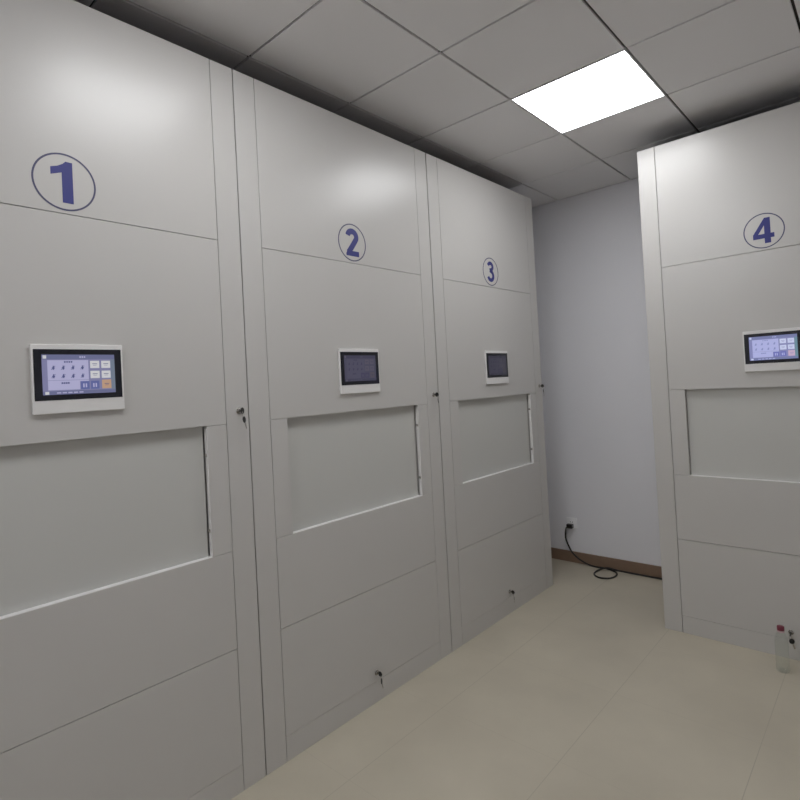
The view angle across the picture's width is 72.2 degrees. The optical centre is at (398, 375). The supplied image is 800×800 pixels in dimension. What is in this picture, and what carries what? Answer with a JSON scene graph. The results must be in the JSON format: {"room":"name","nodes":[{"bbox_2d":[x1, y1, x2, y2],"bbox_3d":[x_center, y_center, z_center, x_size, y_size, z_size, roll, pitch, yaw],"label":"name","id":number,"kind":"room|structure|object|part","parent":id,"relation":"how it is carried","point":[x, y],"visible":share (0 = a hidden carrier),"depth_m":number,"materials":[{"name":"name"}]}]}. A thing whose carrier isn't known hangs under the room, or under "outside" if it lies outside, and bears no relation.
{"room":"storage room","nodes":[
{"label":"storage room","id":0,"kind":"room"},
{"bbox_2d":[74,0,799,206],"bbox_3d":[0.172,-1.467,1.816,4.900,0.060,5.866,-4,-1,42],"label":"ceiling","id":1,"kind":"structure","parent":0,"point":[439,79],"depth_m":2.52,"materials":[{"name":"tile"}]},
{"bbox_2d":[511,47,665,133],"bbox_3d":[1.005,-1.470,2.895,0.591,0.015,0.591,-4,-1,42],"label":"recessed light","id":2,"kind":"object","parent":1,"relation":"in","point":[615,83],"visible":1,"depth_m":2.86,"materials":[{"name":"white plastic"}]},
{"bbox_2d":[231,558,799,799],"bbox_3d":[0.335,1.625,1.772,4.900,0.100,5.866,-4,-1,42],"label":"floor","id":3,"kind":"structure","parent":0,"point":[583,690],"depth_m":2.48,"materials":[{"name":"tile"}]},
{"bbox_2d":[0,0,265,799],"bbox_3d":[-1.500,0.225,2.206,1.338,2.900,1.255,-4,-1,42],"label":"tall cabinet","id":4,"kind":"object","parent":3,"relation":"on","point":[130,668],"visible":1,"depth_m":1.88,"materials":[{"name":"grey metal"}]},
{"bbox_2d":[0,427,208,615],"bbox_3d":[-1.047,0.460,1.803,0.020,0.501,0.878,-4,-1,42],"label":"shutter","id":5,"kind":"object","parent":4,"relation":"hanging from","point":[78,516],"depth_m":1.83,"materials":[{"name":"grey metal"}]},
{"bbox_3d":[-1.016,0.709,1.785,0.025,0.003,0.882,-4,-1,42],"label":"sill","id":6,"kind":"part","parent":4,"relation":"part of","materials":[{"name":"silver metal"}]},
{"bbox_3d":[-1.098,-0.888,1.805,0.020,0.727,1.052,-4,-1,42],"label":"panel","id":7,"kind":"part","parent":4,"relation":"part of","materials":[{"name":"grey metal"}]},
{"bbox_3d":[-1.060,-0.158,1.794,0.020,0.731,1.052,-4,-1,42],"label":"control panel","id":8,"kind":"part","parent":4,"relation":"part of","materials":[{"name":"grey metal"}]},
{"bbox_3d":[-1.004,0.900,1.779,0.020,0.380,1.052,-4,-1,42],"label":"panel","id":9,"kind":"part","parent":4,"relation":"part of","materials":[{"name":"grey metal"}]},
{"bbox_3d":[-0.982,1.316,1.773,0.020,0.449,1.052,-4,-1,42],"label":"panel","id":10,"kind":"part","parent":4,"relation":"part of","materials":[{"name":"grey metal"}]},
{"bbox_2d":[231,69,451,774],"bbox_3d":[-0.655,0.194,3.140,1.338,2.900,1.255,-4,-1,42],"label":"tall cabinet","id":11,"kind":"object","parent":3,"relation":"on","point":[347,481],"visible":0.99,"depth_m":2.60,"materials":[{"name":"silver metal"}]},
{"bbox_3d":[-0.253,-0.919,2.738,0.020,0.727,1.052,-4,-1,42],"label":"panel","id":12,"kind":"part","parent":11,"relation":"part of","materials":[{"name":"grey metal"}]},
{"bbox_3d":[-0.214,-0.189,2.728,0.020,0.731,1.052,-4,-1,42],"label":"control panel","id":13,"kind":"part","parent":11,"relation":"part of","materials":[{"name":"grey metal"}]},
{"bbox_2d":[287,405,418,530],"bbox_3d":[-0.201,0.428,2.737,0.020,0.501,0.878,-4,-1,42],"label":"shutter","id":14,"kind":"object","parent":11,"relation":"hanging from","point":[344,464],"depth_m":2.69,"materials":[{"name":"grey metal"}]},
{"bbox_3d":[-0.159,0.869,2.713,0.020,0.380,1.052,-4,-1,42],"label":"panel","id":15,"kind":"part","parent":11,"relation":"part of","materials":[{"name":"grey metal"}]},
{"bbox_3d":[-0.170,0.678,2.719,0.025,0.003,0.882,-4,-1,42],"label":"sill","id":16,"kind":"part","parent":11,"relation":"part of","materials":[{"name":"silver metal"}]},
{"bbox_3d":[-0.137,1.285,2.707,0.020,0.449,1.052,-4,-1,42],"label":"panel","id":17,"kind":"part","parent":11,"relation":"part of","materials":[{"name":"grey metal"}]},
{"bbox_2d":[425,153,552,651],"bbox_3d":[0.193,0.163,4.076,1.338,2.900,1.255,-4,-1,42],"label":"tall cabinet","id":18,"kind":"object","parent":3,"relation":"on","point":[487,345],"visible":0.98,"depth_m":3.57,"materials":[{"name":"silver metal"}]},
{"bbox_3d":[0.595,-0.951,3.674,0.020,0.727,1.052,-4,-1,42],"label":"panel","id":19,"kind":"part","parent":18,"relation":"part of","materials":[{"name":"grey metal"}]},
{"bbox_3d":[0.633,-0.220,3.664,0.020,0.731,1.052,-4,-1,42],"label":"control panel","id":20,"kind":"part","parent":18,"relation":"part of","materials":[{"name":"grey metal"}]},
{"bbox_2d":[458,394,530,481],"bbox_3d":[0.647,0.397,3.673,0.020,0.501,0.878,-4,-1,42],"label":"shutter","id":21,"kind":"object","parent":18,"relation":"hanging from","point":[495,432],"depth_m":3.65,"materials":[{"name":"grey metal"}]},
{"bbox_3d":[0.677,0.647,3.655,0.025,0.003,0.882,-4,-1,42],"label":"sill","id":22,"kind":"part","parent":18,"relation":"part of","materials":[{"name":"silver metal"}]},
{"bbox_3d":[0.689,0.837,3.649,0.020,0.380,1.052,-4,-1,42],"label":"panel","id":23,"kind":"part","parent":18,"relation":"part of","materials":[{"name":"grey metal"}]},
{"bbox_3d":[0.711,1.254,3.643,0.020,0.449,1.052,-4,-1,42],"label":"panel","id":24,"kind":"part","parent":18,"relation":"part of","materials":[{"name":"grey metal"}]},
{"bbox_2d":[565,523,661,579],"bbox_3d":[1.743,1.374,4.131,1.122,0.320,0.246,-4,-1,42],"label":"power cable","id":25,"kind":"object","parent":3,"relation":"on","point":[570,526],"visible":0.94,"depth_m":4.32,"materials":[{"name":"black rubber"}]},
{"bbox_2d":[637,102,799,660],"bbox_3d":[2.236,0.042,3.177,1.255,2.900,0.778,-4,-1,42],"label":"tall cabinet","id":26,"kind":"object","parent":3,"relation":"on","point":[720,206],"visible":1,"depth_m":3.06,"materials":[{"name":"grey metal"}]},
{"bbox_3d":[1.950,-1.032,2.939,1.052,0.727,0.020,-4,-1,42],"label":"panel","id":27,"kind":"part","parent":26,"relation":"part of","materials":[{"name":"grey metal"}]},
{"bbox_3d":[1.988,-0.302,2.929,1.052,0.731,0.020,-4,-1,42],"label":"control panel","id":28,"kind":"part","parent":26,"relation":"part of","materials":[{"name":"grey metal"}]},
{"bbox_3d":[2.044,0.755,2.914,1.052,0.380,0.020,-4,-1,42],"label":"panel","id":29,"kind":"part","parent":26,"relation":"part of","materials":[{"name":"grey metal"}]},
{"bbox_3d":[2.066,1.172,2.908,1.052,0.449,0.020,-4,-1,42],"label":"panel","id":30,"kind":"part","parent":26,"relation":"part of","materials":[{"name":"grey metal"}]},
{"bbox_2d":[686,386,799,481],"bbox_3d":[2.039,0.313,2.940,0.878,0.501,0.020,-4,-1,42],"label":"shutter","id":31,"kind":"object","parent":26,"relation":"hanging from","point":[741,433],"depth_m":3.03,"materials":[{"name":"grey metal"}]},
{"bbox_3d":[2.038,0.564,2.918,0.882,0.003,0.025,-4,-1,42],"label":"sill","id":32,"kind":"part","parent":26,"relation":"part of","materials":[{"name":"silver metal"}]},
{"bbox_2d":[532,178,660,565],"bbox_3d":[2.185,-0.053,3.931,4.900,3.116,0.100,-4,-1,42],"label":"wall","id":33,"kind":"structure","parent":0,"point":[588,249],"depth_m":4.40,"materials":[{"name":"white paint"}]},
{"bbox_2d":[567,517,576,528],"bbox_3d":[1.445,1.230,4.570,0.086,0.086,0.011,-4,-1,42],"label":"wall socket","id":34,"kind":"object","parent":33,"relation":"attached to","point":[573,521],"visible":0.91,"depth_m":4.55,"materials":[{"name":"white plastic"}]},
{"bbox_2d":[551,547,661,577],"bbox_3d":[2.227,1.459,3.868,4.700,0.090,0.014,-4,-1,42],"label":"baseboard","id":35,"kind":"structure","parent":33,"relation":"attached to","point":[561,554],"depth_m":4.36,"materials":[{"name":"brown wood"}]},
{"bbox_2d":[777,625,784,632],"bbox_3d":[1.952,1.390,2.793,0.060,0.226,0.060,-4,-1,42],"label":"cap","id":36,"kind":"object","parent":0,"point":[779,627],"visible":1,"depth_m":2.78,"materials":[{"name":"red plastic"}]}
]}

